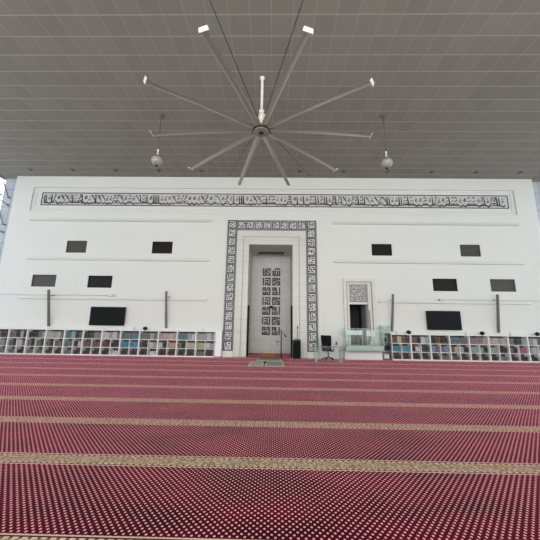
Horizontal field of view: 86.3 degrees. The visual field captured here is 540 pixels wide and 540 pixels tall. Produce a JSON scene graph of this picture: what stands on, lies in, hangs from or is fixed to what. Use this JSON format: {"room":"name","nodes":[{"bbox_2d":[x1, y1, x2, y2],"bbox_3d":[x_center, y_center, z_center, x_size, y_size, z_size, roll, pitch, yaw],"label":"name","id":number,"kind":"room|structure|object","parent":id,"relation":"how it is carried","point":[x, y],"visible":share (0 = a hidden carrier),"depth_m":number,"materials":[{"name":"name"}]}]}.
{"room":"mosque","nodes":[
{"label":"mosque","id":0,"kind":"room"},
{"bbox_2d":[0,179,16,261],"bbox_3d":[-15.318,-0.528,16.306,0.940,9.990,0.150,1,-11,1],"label":"wall","id":1,"kind":"structure","parent":0,"point":[5,210],"depth_m":16.83,"materials":[{"name":"white paint"}]},
{"bbox_2d":[0,176,10,232],"bbox_3d":[-15.739,-2.673,5.333,0.600,9.990,22.220,1,-11,1],"label":"window","id":2,"kind":"structure","parent":1,"relation":"in","point":[0,176],"depth_m":16.81,"materials":[{"name":"clear glass"}]},
{"bbox_2d":[246,246,251,353],"bbox_3d":[-1.177,1.762,16.541,0.001,5.980,2.490,1,-11,1],"label":"wall","id":3,"kind":"structure","parent":0,"point":[250,252],"depth_m":16.71,"materials":[{"name":"paint"}]},
{"bbox_2d":[0,353,539,539],"bbox_3d":[-0.174,2.573,5.003,31.650,0.001,24.800,1,-11,1],"label":"floor","id":4,"kind":"structure","parent":0,"point":[92,447],"depth_m":3.73,"materials":[{"name":"carpet"}]},
{"bbox_2d":[0,328,8,353],"bbox_3d":[-13.873,3.653,14.859,0.960,1.270,0.350,1,-11,1],"label":"bookcase","id":5,"kind":"object","parent":4,"relation":"on","point":[1,329],"visible":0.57,"depth_m":14.81,"materials":[{"name":"white laminate"}]},
{"bbox_2d":[5,328,27,353],"bbox_3d":[-12.909,3.664,14.844,0.960,1.270,0.350,1,-11,1],"label":"bookcase","id":6,"kind":"object","parent":4,"relation":"on","point":[17,339],"visible":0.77,"depth_m":14.78,"materials":[{"name":"grey laminate"}]},
{"bbox_2d":[24,329,45,354],"bbox_3d":[-11.945,3.675,14.828,0.960,1.270,0.350,1,-11,1],"label":"bookcase","id":7,"kind":"object","parent":4,"relation":"on","point":[34,347],"visible":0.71,"depth_m":14.74,"materials":[{"name":"grey laminate"}]},
{"bbox_2d":[0,330,539,360],"bbox_3d":[-0.290,3.824,14.636,28.084,1.114,0.256,1,-11,1],"label":"books","id":8,"kind":"object","parent":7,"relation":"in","point":[4,333],"visible":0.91,"depth_m":14.63,"materials":[{"name":"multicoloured paper"}]},
{"bbox_2d":[42,329,64,354],"bbox_3d":[-10.981,3.685,14.813,0.960,1.270,0.350,1,-11,1],"label":"bookcase","id":9,"kind":"object","parent":4,"relation":"on","point":[53,347],"visible":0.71,"depth_m":14.69,"materials":[{"name":"grey laminate"}]},
{"bbox_2d":[61,329,84,354],"bbox_3d":[-10.018,3.696,14.797,0.960,1.270,0.350,1,-11,1],"label":"bookcase","id":10,"kind":"object","parent":4,"relation":"on","point":[72,348],"visible":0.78,"depth_m":14.74,"materials":[{"name":"grey laminate"}]},
{"bbox_2d":[80,329,101,355],"bbox_3d":[-9.054,3.707,14.782,0.960,1.270,0.350,1,-11,1],"label":"bookcase","id":11,"kind":"object","parent":4,"relation":"on","point":[91,348],"visible":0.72,"depth_m":14.73,"materials":[{"name":"grey laminate"}]},
{"bbox_2d":[99,330,120,355],"bbox_3d":[-8.090,3.717,14.767,0.960,1.270,0.350,1,-11,1],"label":"bookcase","id":12,"kind":"object","parent":4,"relation":"on","point":[110,348],"visible":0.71,"depth_m":14.69,"materials":[{"name":"grey laminate"}]},
{"bbox_2d":[118,330,139,355],"bbox_3d":[-7.126,3.728,14.752,0.960,1.270,0.350,1,-11,1],"label":"bookcase","id":13,"kind":"object","parent":4,"relation":"on","point":[129,348],"visible":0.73,"depth_m":14.69,"materials":[{"name":"grey laminate"}]},
{"bbox_2d":[137,330,159,355],"bbox_3d":[-6.162,3.739,14.736,0.960,1.270,0.350,1,-11,1],"label":"bookcase","id":14,"kind":"object","parent":4,"relation":"on","point":[148,348],"visible":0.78,"depth_m":14.72,"materials":[{"name":"grey laminate"}]},
{"bbox_2d":[156,331,176,356],"bbox_3d":[-5.199,3.749,14.721,0.960,1.270,0.350,1,-11,1],"label":"bookcase","id":15,"kind":"object","parent":4,"relation":"on","point":[167,349],"visible":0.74,"depth_m":14.63,"materials":[{"name":"grey laminate"}]},
{"bbox_2d":[176,331,195,356],"bbox_3d":[-4.235,3.760,14.706,0.960,1.270,0.350,1,-11,1],"label":"bookcase","id":16,"kind":"object","parent":4,"relation":"on","point":[186,349],"visible":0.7,"depth_m":14.64,"materials":[{"name":"grey laminate"}]},
{"bbox_2d":[195,331,215,356],"bbox_3d":[-3.271,3.771,14.690,0.960,1.270,0.350,1,-11,1],"label":"bookcase","id":17,"kind":"object","parent":4,"relation":"on","point":[205,349],"visible":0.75,"depth_m":14.64,"materials":[{"name":"grey laminate"}]},
{"bbox_2d":[214,331,222,356],"bbox_3d":[-2.609,3.761,14.670,0.330,1.300,0.376,1,-11,1],"label":"cabinet","id":18,"kind":"object","parent":4,"relation":"on","point":[219,334],"visible":0.99,"depth_m":14.54,"materials":[{"name":"white laminate"}]},
{"bbox_2d":[246,305,249,356],"bbox_3d":[-1.167,3.212,15.305,0.084,2.660,0.260,1,-11,1],"label":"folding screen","id":19,"kind":"object","parent":4,"relation":"on","point":[248,305],"visible":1,"depth_m":15.21,"materials":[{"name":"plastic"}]},
{"bbox_2d":[248,361,263,365],"bbox_3d":[-0.569,3.972,12.250,0.640,0.014,1.650,1,-11,1],"label":"rug","id":20,"kind":"object","parent":4,"relation":"on","point":[252,363],"visible":0.9,"depth_m":12.17,"materials":[{"name":"fabric"}]},
{"bbox_2d":[256,358,281,361],"bbox_3d":[-0.029,4.266,13.739,1.200,0.022,1.300,1,-11,1],"label":"rug","id":21,"kind":"object","parent":4,"relation":"on","point":[258,359],"visible":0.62,"depth_m":13.62,"materials":[{"name":"fabric"}]},
{"bbox_2d":[261,352,273,358],"bbox_3d":[-0.102,4.176,14.124,0.620,0.300,0.400,1,-11,1],"label":"book stand","id":22,"kind":"object","parent":21,"relation":"on","point":[264,354],"visible":1,"depth_m":13.96,"materials":[{"name":"beige wood"}]},
{"bbox_2d":[265,361,284,366],"bbox_3d":[0.195,3.981,12.238,0.790,0.014,1.650,1,-11,1],"label":"rug","id":23,"kind":"object","parent":4,"relation":"on","point":[268,363],"visible":0.93,"depth_m":11.97,"materials":[{"name":"fabric"}]},
{"bbox_2d":[275,329,286,357],"bbox_3d":[0.556,3.734,14.630,0.570,1.426,0.240,1,-11,1],"label":"microphone stand","id":24,"kind":"object","parent":4,"relation":"on","point":[280,329],"visible":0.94,"depth_m":14.61,"materials":[{"name":"black metal"}]},
{"bbox_2d":[291,306,291,356],"bbox_3d":[1.142,3.238,15.268,0.084,2.660,0.260,1,-11,1],"label":"pole","id":25,"kind":"object","parent":4,"relation":"on","point":[291,306],"visible":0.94,"depth_m":15.15,"materials":[{"name":"black metal"}]},
{"bbox_2d":[293,326,300,358],"bbox_3d":[1.351,3.635,14.532,0.380,1.605,0.288,1,-11,1],"label":"loudspeaker","id":26,"kind":"object","parent":4,"relation":"on","point":[296,343],"visible":1,"depth_m":14.33,"materials":[{"name":"black plastic"}]},
{"bbox_2d":[294,342,299,356],"bbox_3d":[1.344,3.945,14.330,0.310,0.720,0.010,1,-11,1],"label":"grille","id":27,"kind":"object","parent":26,"relation":"attached to","point":[296,344],"depth_m":14.32,"materials":[{"name":"black metal"}]},
{"bbox_2d":[321,335,334,359],"bbox_3d":[2.816,3.781,14.069,0.670,1.182,0.646,-5,-13,28],"label":"office chair","id":28,"kind":"object","parent":4,"relation":"on","point":[325,339],"visible":0.98,"depth_m":13.87,"materials":[{"name":"black plastic"}]},
{"bbox_2d":[313,346,342,362],"bbox_3d":[2.670,3.886,13.341,1.260,0.694,0.614,1,-11,1],"label":"glass desk","id":29,"kind":"object","parent":4,"relation":"on","point":[313,346],"visible":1,"depth_m":13.11,"materials":[{"name":"clear glass"}]},
{"bbox_2d":[342,328,384,359],"bbox_3d":[4.633,3.680,14.339,1.914,1.535,0.682,1,-11,1],"label":"pulpit","id":30,"kind":"object","parent":4,"relation":"on","point":[352,352],"visible":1,"depth_m":14.29,"materials":[{"name":"glass"}]},
{"bbox_2d":[380,333,391,359],"bbox_3d":[5.855,3.853,14.554,0.430,1.310,0.340,1,-11,1],"label":"shelf unit","id":31,"kind":"object","parent":4,"relation":"on","point":[387,336],"visible":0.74,"depth_m":14.58,"materials":[{"name":"grey laminate"}]},
{"bbox_2d":[384,345,389,350],"bbox_3d":[5.883,3.928,14.517,0.200,0.260,0.204,1,-11,1],"label":"storage box","id":32,"kind":"object","parent":31,"relation":"on","point":[386,347],"visible":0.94,"depth_m":14.43,"materials":[{"name":"black plastic"}]},
{"bbox_2d":[391,334,412,360],"bbox_3d":[6.571,3.880,14.534,0.960,1.270,0.350,1,-11,1],"label":"bookcase","id":33,"kind":"object","parent":4,"relation":"on","point":[400,352],"visible":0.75,"depth_m":14.48,"materials":[{"name":"grey laminate"}]},
{"bbox_2d":[411,334,431,360],"bbox_3d":[7.535,3.891,14.518,0.960,1.270,0.350,1,-11,1],"label":"bookcase","id":34,"kind":"object","parent":4,"relation":"on","point":[420,352],"visible":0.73,"depth_m":14.44,"materials":[{"name":"grey laminate"}]},
{"bbox_2d":[429,334,451,360],"bbox_3d":[8.499,3.901,14.503,0.960,1.270,0.350,1,-11,1],"label":"bookcase","id":35,"kind":"object","parent":4,"relation":"on","point":[439,353],"visible":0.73,"depth_m":14.44,"materials":[{"name":"grey laminate"}]},
{"bbox_2d":[449,335,471,361],"bbox_3d":[9.463,3.912,14.488,0.960,1.270,0.350,1,-11,1],"label":"bookcase","id":36,"kind":"object","parent":4,"relation":"on","point":[459,353],"visible":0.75,"depth_m":14.41,"materials":[{"name":"grey laminate"}]},
{"bbox_2d":[469,335,491,361],"bbox_3d":[10.427,3.923,14.472,0.960,1.270,0.350,1,-11,1],"label":"bookcase","id":37,"kind":"object","parent":4,"relation":"on","point":[479,353],"visible":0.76,"depth_m":14.39,"materials":[{"name":"grey laminate"}]},
{"bbox_2d":[488,335,510,361],"bbox_3d":[11.390,3.934,14.457,0.960,1.270,0.350,1,-11,1],"label":"bookcase","id":38,"kind":"object","parent":4,"relation":"on","point":[498,354],"visible":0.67,"depth_m":14.38,"materials":[{"name":"grey laminate"}]},
{"bbox_2d":[503,335,530,361],"bbox_3d":[12.354,3.944,14.442,0.960,1.270,0.350,1,-11,1],"label":"bookcase","id":39,"kind":"object","parent":4,"relation":"on","point":[518,354],"visible":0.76,"depth_m":14.37,"materials":[{"name":"grey laminate"}]},
{"bbox_2d":[527,336,539,362],"bbox_3d":[13.318,3.955,14.426,0.960,1.270,0.350,1,-11,1],"label":"bookcase","id":40,"kind":"object","parent":4,"relation":"on","point":[537,354],"visible":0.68,"depth_m":14.34,"materials":[{"name":"grey laminate"}]},
{"bbox_2d":[0,0,539,181],"bbox_3d":[-0.046,-7.568,5.971,32.050,0.300,22.820,1,-11,1],"label":"ceiling","id":41,"kind":"structure","parent":0,"point":[457,82],"depth_m":10.26,"materials":[{"name":"metal"}]},
{"bbox_2d":[151,113,164,166],"bbox_3d":[-4.459,-5.206,11.572,0.450,2.315,0.450,1,-11,1],"label":"globe pendant","id":42,"kind":"object","parent":41,"relation":"hanging from","point":[156,159],"visible":0.99,"depth_m":11.31,"materials":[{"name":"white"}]},
{"bbox_2d":[143,0,373,185],"bbox_3d":[-0.280,-5.538,9.746,7.311,2.246,13.080,1,-11,1],"label":"ceiling fan","id":43,"kind":"object","parent":41,"relation":"hanging from","point":[260,129],"visible":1,"depth_m":9.00,"materials":[{"name":"grey metal"}]},
{"bbox_2d":[380,113,392,169],"bbox_3d":[4.569,-5.082,11.424,0.450,2.365,0.450,1,-11,1],"label":"globe pendant","id":44,"kind":"object","parent":41,"relation":"hanging from","point":[386,162],"visible":1,"depth_m":11.16,"materials":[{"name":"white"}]},
{"bbox_2d":[0,176,539,355],"bbox_3d":[-0.014,-0.402,15.837,29.680,9.990,0.310,1,-11,1],"label":"wall","id":45,"kind":"structure","parent":0,"point":[24,237],"depth_m":15.74,"materials":[{"name":"white paint"}]},
{"bbox_2d":[31,275,56,286],"bbox_3d":[-12.294,0.589,15.723,1.330,0.660,0.055,1,-11,1],"label":"window","id":46,"kind":"structure","parent":45,"relation":"in","point":[38,280],"depth_m":15.74,"materials":[{"name":"grey glass"}]},
{"bbox_2d":[47,290,54,326],"bbox_3d":[-11.551,1.993,15.117,0.195,1.909,0.498,1,-11,1],"label":"speaker","id":47,"kind":"object","parent":45,"relation":"attached to","point":[48,291],"visible":1,"depth_m":15.06},
{"bbox_2d":[47,290,48,325],"bbox_3d":[-11.605,1.990,15.053,0.068,1.815,0.370,1,-11,1],"label":"grille","id":48,"kind":"object","parent":47,"relation":"attached to","point":[47,290],"depth_m":15.05,"materials":[{"name":"grey metal"}]},
{"bbox_2d":[8,294,106,295],"bbox_3d":[-11.701,1.329,15.456,6.360,0.028,0.028,1,-11,1],"label":"cable","id":49,"kind":"object","parent":45,"relation":"attached to","point":[8,294],"visible":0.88,"depth_m":15.46,"materials":[{"name":"grey plastic"}]},
{"bbox_2d":[66,241,86,252],"bbox_3d":[-10.747,-1.284,16.067,1.130,0.690,0.055,1,-11,1],"label":"window","id":50,"kind":"structure","parent":45,"relation":"in","point":[72,246],"depth_m":16.09,"materials":[{"name":"grey glass"}]},
{"bbox_2d":[87,276,112,287],"bbox_3d":[-9.215,0.642,15.670,1.330,0.660,0.055,1,-11,1],"label":"window","id":51,"kind":"structure","parent":45,"relation":"in","point":[93,281],"depth_m":15.68,"materials":[{"name":"black glass"}]},
{"bbox_2d":[89,307,125,325],"bbox_3d":[-8.527,2.429,15.165,1.840,0.960,0.154,1,-11,1],"label":"television","id":52,"kind":"object","parent":45,"relation":"attached to","point":[113,316],"visible":1,"depth_m":15.09,"materials":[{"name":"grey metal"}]},
{"bbox_2d":[16,295,208,300],"bbox_3d":[-8.459,1.489,15.360,10.370,0.170,0.130,1,-11,1],"label":"trim","id":53,"kind":"structure","parent":45,"relation":"attached to","point":[18,296],"depth_m":15.34,"materials":[{"name":"white paint"}]},
{"bbox_2d":[25,257,209,261],"bbox_3d":[-8.404,-0.611,15.768,10.220,0.170,0.130,1,-11,1],"label":"trim","id":54,"kind":"structure","parent":45,"relation":"attached to","point":[26,258],"depth_m":15.75,"materials":[{"name":"white paint"}]},
{"bbox_2d":[30,218,211,222],"bbox_3d":[-8.423,-2.810,16.198,10.380,0.170,0.130,1,-11,1],"label":"trim","id":55,"kind":"structure","parent":45,"relation":"attached to","point":[31,219],"depth_m":16.18,"materials":[{"name":"white paint"}]},
{"bbox_2d":[152,242,172,253],"bbox_3d":[-5.958,-1.231,15.991,1.130,0.690,0.055,1,-11,1],"label":"window","id":56,"kind":"structure","parent":45,"relation":"in","point":[158,247],"depth_m":16.00,"materials":[{"name":"black glass"}]},
{"bbox_2d":[165,291,169,327],"bbox_3d":[-5.353,2.067,15.017,0.195,1.899,0.497,1,-11,1],"label":"speaker","id":57,"kind":"object","parent":45,"relation":"attached to","point":[166,292],"visible":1,"depth_m":14.96},
{"bbox_2d":[165,292,166,326],"bbox_3d":[-5.406,2.064,14.954,0.068,1.805,0.370,1,-11,1],"label":"grille","id":58,"kind":"object","parent":57,"relation":"attached to","point":[165,292],"depth_m":14.95,"materials":[{"name":"grey metal"}]},
{"bbox_2d":[222,220,318,358],"bbox_3d":[0.060,0.860,15.354,4.890,7.331,0.153,1,-11,1],"label":"surround","id":59,"kind":"object","parent":45,"relation":"attached to","point":[240,233],"visible":0.98,"depth_m":15.43,"materials":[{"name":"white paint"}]},
{"bbox_2d":[28,186,518,215],"bbox_3d":[0.019,-3.928,16.356,27.570,1.590,0.040,1,-11,1],"label":"trim","id":60,"kind":"structure","parent":45,"relation":"attached to","point":[513,190],"depth_m":16.34,"materials":[{"name":"white paint"}]},
{"bbox_2d":[40,192,508,208],"bbox_3d":[0.110,-3.954,16.398,26.530,0.780,0.045,1,-11,1],"label":"inscription band","id":61,"kind":"object","parent":45,"relation":"attached to","point":[48,198],"visible":1,"depth_m":16.39,"materials":[{"name":"grey"}]},
{"bbox_2d":[319,356,343,358],"bbox_3d":[-0.085,4.409,14.726,29.680,0.120,0.030,1,-11,1],"label":"baseboard","id":62,"kind":"structure","parent":45,"relation":"attached to","point":[333,357],"depth_m":14.66,"materials":[{"name":"white paint"}]},
{"bbox_2d":[343,278,377,348],"bbox_3d":[4.692,2.499,15.035,1.640,4.120,0.226,1,-11,1],"label":"frame","id":63,"kind":"object","parent":45,"relation":"attached to","point":[355,291],"visible":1,"depth_m":15.18,"materials":[{"name":"beige stone"}]},
{"bbox_2d":[371,244,391,255],"bbox_3d":[6.104,-1.092,15.798,1.100,0.660,0.055,1,-11,1],"label":"window","id":64,"kind":"structure","parent":45,"relation":"in","point":[377,249],"depth_m":15.79,"materials":[{"name":"black glass"}]},
{"bbox_2d":[389,294,393,330],"bbox_3d":[6.345,2.197,14.811,0.195,1.892,0.537,1,-11,1],"label":"speaker","id":65,"kind":"object","parent":45,"relation":"attached to","point":[392,303],"visible":1,"depth_m":14.75},
{"bbox_2d":[392,295,393,330],"bbox_3d":[6.291,2.196,14.747,0.068,1.797,0.408,1,-11,1],"label":"grille","id":66,"kind":"object","parent":65,"relation":"attached to","point":[392,295],"depth_m":14.74,"materials":[{"name":"grey metal"}]},
{"bbox_2d":[331,221,518,225],"bbox_3d":[8.578,-2.572,15.918,10.310,0.170,0.130,1,-11,1],"label":"trim","id":67,"kind":"structure","parent":45,"relation":"attached to","point":[333,222],"depth_m":15.90,"materials":[{"name":"white paint"}]},
{"bbox_2d":[333,260,523,264],"bbox_3d":[8.523,-0.423,15.499,10.260,0.170,0.130,1,-11,1],"label":"trim","id":68,"kind":"structure","parent":45,"relation":"attached to","point":[334,261],"depth_m":15.49,"materials":[{"name":"white paint"}]},
{"bbox_2d":[426,311,461,329],"bbox_3d":[8.960,2.608,14.890,1.740,0.970,0.154,1,-11,1],"label":"television","id":69,"kind":"object","parent":45,"relation":"attached to","point":[436,320],"visible":1,"depth_m":14.81,"materials":[{"name":"black metal"}]},
{"bbox_2d":[432,279,457,290],"bbox_3d":[9.312,0.804,15.384,1.290,0.670,0.055,1,-11,1],"label":"window","id":70,"kind":"structure","parent":45,"relation":"in","point":[438,284],"depth_m":15.37,"materials":[{"name":"black glass"}]},
{"bbox_2d":[377,299,530,304],"bbox_3d":[9.648,1.671,15.075,7.950,0.170,0.130,1,-11,1],"label":"trim","id":71,"kind":"structure","parent":45,"relation":"attached to","point":[379,300],"depth_m":15.06,"materials":[{"name":"white paint"}]},
{"bbox_2d":[460,245,480,256],"bbox_3d":[10.889,-1.044,15.723,1.090,0.670,0.055,1,-11,1],"label":"window","id":72,"kind":"structure","parent":45,"relation":"in","point":[466,250],"depth_m":15.74,"materials":[{"name":"grey glass"}]},
{"bbox_2d":[445,299,525,300],"bbox_3d":[11.909,1.592,15.080,5.770,0.028,0.028,1,-11,1],"label":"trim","id":73,"kind":"structure","parent":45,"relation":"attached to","point":[445,299],"depth_m":15.06,"materials":[{"name":"white plastic"}]},
{"bbox_2d":[492,294,499,332],"bbox_3d":[11.765,2.238,14.808,0.195,1.954,0.380,1,-11,1],"label":"speaker","id":74,"kind":"object","parent":45,"relation":"attached to","point":[497,295],"visible":1,"depth_m":14.77},
{"bbox_2d":[498,295,499,331],"bbox_3d":[11.712,2.233,14.746,0.068,1.864,0.255,1,-11,1],"label":"grille","id":75,"kind":"object","parent":74,"relation":"attached to","point":[498,295],"depth_m":14.73,"materials":[{"name":"grey metal"}]},
{"bbox_2d":[490,279,515,291],"bbox_3d":[12.352,0.828,15.338,1.310,0.670,0.055,1,-11,1],"label":"window","id":76,"kind":"structure","parent":45,"relation":"in","point":[497,285],"depth_m":15.34,"materials":[{"name":"grey glass"}]},
{"bbox_2d":[250,255,289,352],"bbox_3d":[0.041,2.033,17.842,2.400,5.980,0.200,1,-11,1],"label":"wall","id":77,"kind":"structure","parent":0,"point":[259,343],"depth_m":17.71,"materials":[{"name":"stone"}]},
{"bbox_2d":[262,327,269,334],"bbox_3d":[-0.249,3.678,17.406,0.494,0.494,0.033,1,-11,1],"label":"block","id":78,"kind":"object","parent":77,"relation":"attached to","point":[265,328],"visible":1,"depth_m":17.39,"materials":[{"name":"black"}]},
{"bbox_2d":[262,307,269,314],"bbox_3d":[-0.232,2.496,17.637,0.494,0.494,0.033,1,-11,1],"label":"block","id":79,"kind":"object","parent":77,"relation":"attached to","point":[263,308],"visible":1,"depth_m":17.61,"materials":[{"name":"black"}]},
{"bbox_2d":[262,297,269,304],"bbox_3d":[-0.224,1.905,17.752,0.494,0.494,0.033,1,-11,1],"label":"block","id":80,"kind":"object","parent":77,"relation":"attached to","point":[262,297],"visible":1,"depth_m":17.73,"materials":[{"name":"black"}]},
{"bbox_2d":[262,317,269,324],"bbox_3d":[-0.241,3.087,17.521,0.494,0.494,0.033,1,-11,1],"label":"block","id":81,"kind":"object","parent":77,"relation":"attached to","point":[266,321],"visible":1,"depth_m":17.50,"materials":[{"name":"black"}]},
{"bbox_2d":[262,287,270,294],"bbox_3d":[-0.216,1.315,17.867,0.494,0.494,0.033,1,-11,1],"label":"block","id":82,"kind":"object","parent":77,"relation":"attached to","point":[264,288],"visible":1,"depth_m":17.86,"materials":[{"name":"black"}]},
{"bbox_2d":[263,268,270,275],"bbox_3d":[-0.199,0.133,18.097,0.494,0.494,0.033,1,-11,1],"label":"block","id":83,"kind":"object","parent":77,"relation":"attached to","point":[268,270],"visible":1,"depth_m":18.09,"materials":[{"name":"black"}]},
{"bbox_2d":[263,278,270,285],"bbox_3d":[-0.207,0.724,17.982,0.494,0.494,0.033,1,-11,1],"label":"block","id":84,"kind":"object","parent":77,"relation":"attached to","point":[269,284],"visible":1,"depth_m":17.96,"materials":[{"name":"black"}]},
{"bbox_2d":[272,297,279,304],"bbox_3d":[0.371,1.912,17.742,0.494,0.494,0.033,1,-11,1],"label":"block","id":85,"kind":"object","parent":77,"relation":"attached to","point":[276,299],"visible":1,"depth_m":17.73,"materials":[{"name":"black"}]},
{"bbox_2d":[272,278,279,285],"bbox_3d":[0.388,0.730,17.973,0.494,0.494,0.033,1,-11,1],"label":"block","id":86,"kind":"object","parent":77,"relation":"attached to","point":[273,279],"visible":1,"depth_m":17.95,"materials":[{"name":"black"}]},
{"bbox_2d":[272,317,279,324],"bbox_3d":[0.354,3.094,17.512,0.494,0.494,0.033,1,-11,1],"label":"block","id":87,"kind":"object","parent":77,"relation":"attached to","point":[276,320],"visible":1,"depth_m":17.49,"materials":[{"name":"black"}]},
{"bbox_2d":[272,327,279,334],"bbox_3d":[0.346,3.684,17.397,0.494,0.494,0.033,1,-11,1],"label":"block","id":88,"kind":"object","parent":77,"relation":"attached to","point":[274,329],"visible":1,"depth_m":17.38,"materials":[{"name":"black"}]},
{"bbox_2d":[272,287,279,294],"bbox_3d":[0.379,1.321,17.858,0.494,0.494,0.033,1,-11,1],"label":"block","id":89,"kind":"object","parent":77,"relation":"attached to","point":[273,288],"visible":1,"depth_m":17.84,"materials":[{"name":"black"}]},
{"bbox_2d":[272,268,279,275],"bbox_3d":[0.396,0.140,18.088,0.494,0.494,0.033,1,-11,1],"label":"block","id":90,"kind":"object","parent":77,"relation":"attached to","point":[277,269],"visible":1,"depth_m":18.07,"materials":[{"name":"black"}]},
{"bbox_2d":[272,307,279,314],"bbox_3d":[0.363,2.503,17.627,0.494,0.494,0.033,1,-11,1],"label":"block","id":91,"kind":"object","parent":77,"relation":"attached to","point":[275,308],"visible":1,"depth_m":17.60,"materials":[{"name":"black"}]},
{"bbox_2d":[249,244,292,255],"bbox_3d":[0.066,-1.216,17.115,2.400,0.120,2.470,1,-11,1],"label":"soffit","id":92,"kind":"structure","parent":0,"point":[255,248],"depth_m":16.85,"materials":[{"name":"white paint"}]},
{"bbox_2d":[258,252,283,254],"bbox_3d":[0.070,-1.011,17.539,1.560,0.120,0.140,1,-11,1],"label":"lamp","id":93,"kind":"object","parent":92,"relation":"attached to","point":[278,253],"visible":1,"depth_m":17.47,"materials":[{"name":"grey metal"}]},
{"bbox_2d":[290,246,292,356],"bbox_3d":[1.223,1.788,16.503,0.001,5.980,2.490,1,-11,1],"label":"wall","id":94,"kind":"structure","parent":0,"point":[291,254],"depth_m":16.55,"materials":[{"name":"paint"}]},
{"bbox_2d":[349,304,367,344],"bbox_3d":[4.651,3.345,15.872,0.970,2.780,1.440,1,-11,1],"label":"doorway","id":95,"kind":"structure","parent":0,"point":[355,310],"depth_m":16.61,"materials":[{"name":"grey paint"}]},
{"bbox_2d":[361,305,370,344],"bbox_3d":[5.103,3.269,15.401,0.123,2.720,1.180,1,-11,-3],"label":"door","id":96,"kind":"structure","parent":95,"relation":"in","point":[363,308],"depth_m":15.54,"materials":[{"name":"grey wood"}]},
{"bbox_2d":[532,182,539,224],"bbox_3d":[15.341,-0.187,15.818,1.030,9.990,0.150,1,-11,1],"label":"wall","id":97,"kind":"structure","parent":0,"point":[536,185],"depth_m":16.54,"materials":[{"name":"white paint"}]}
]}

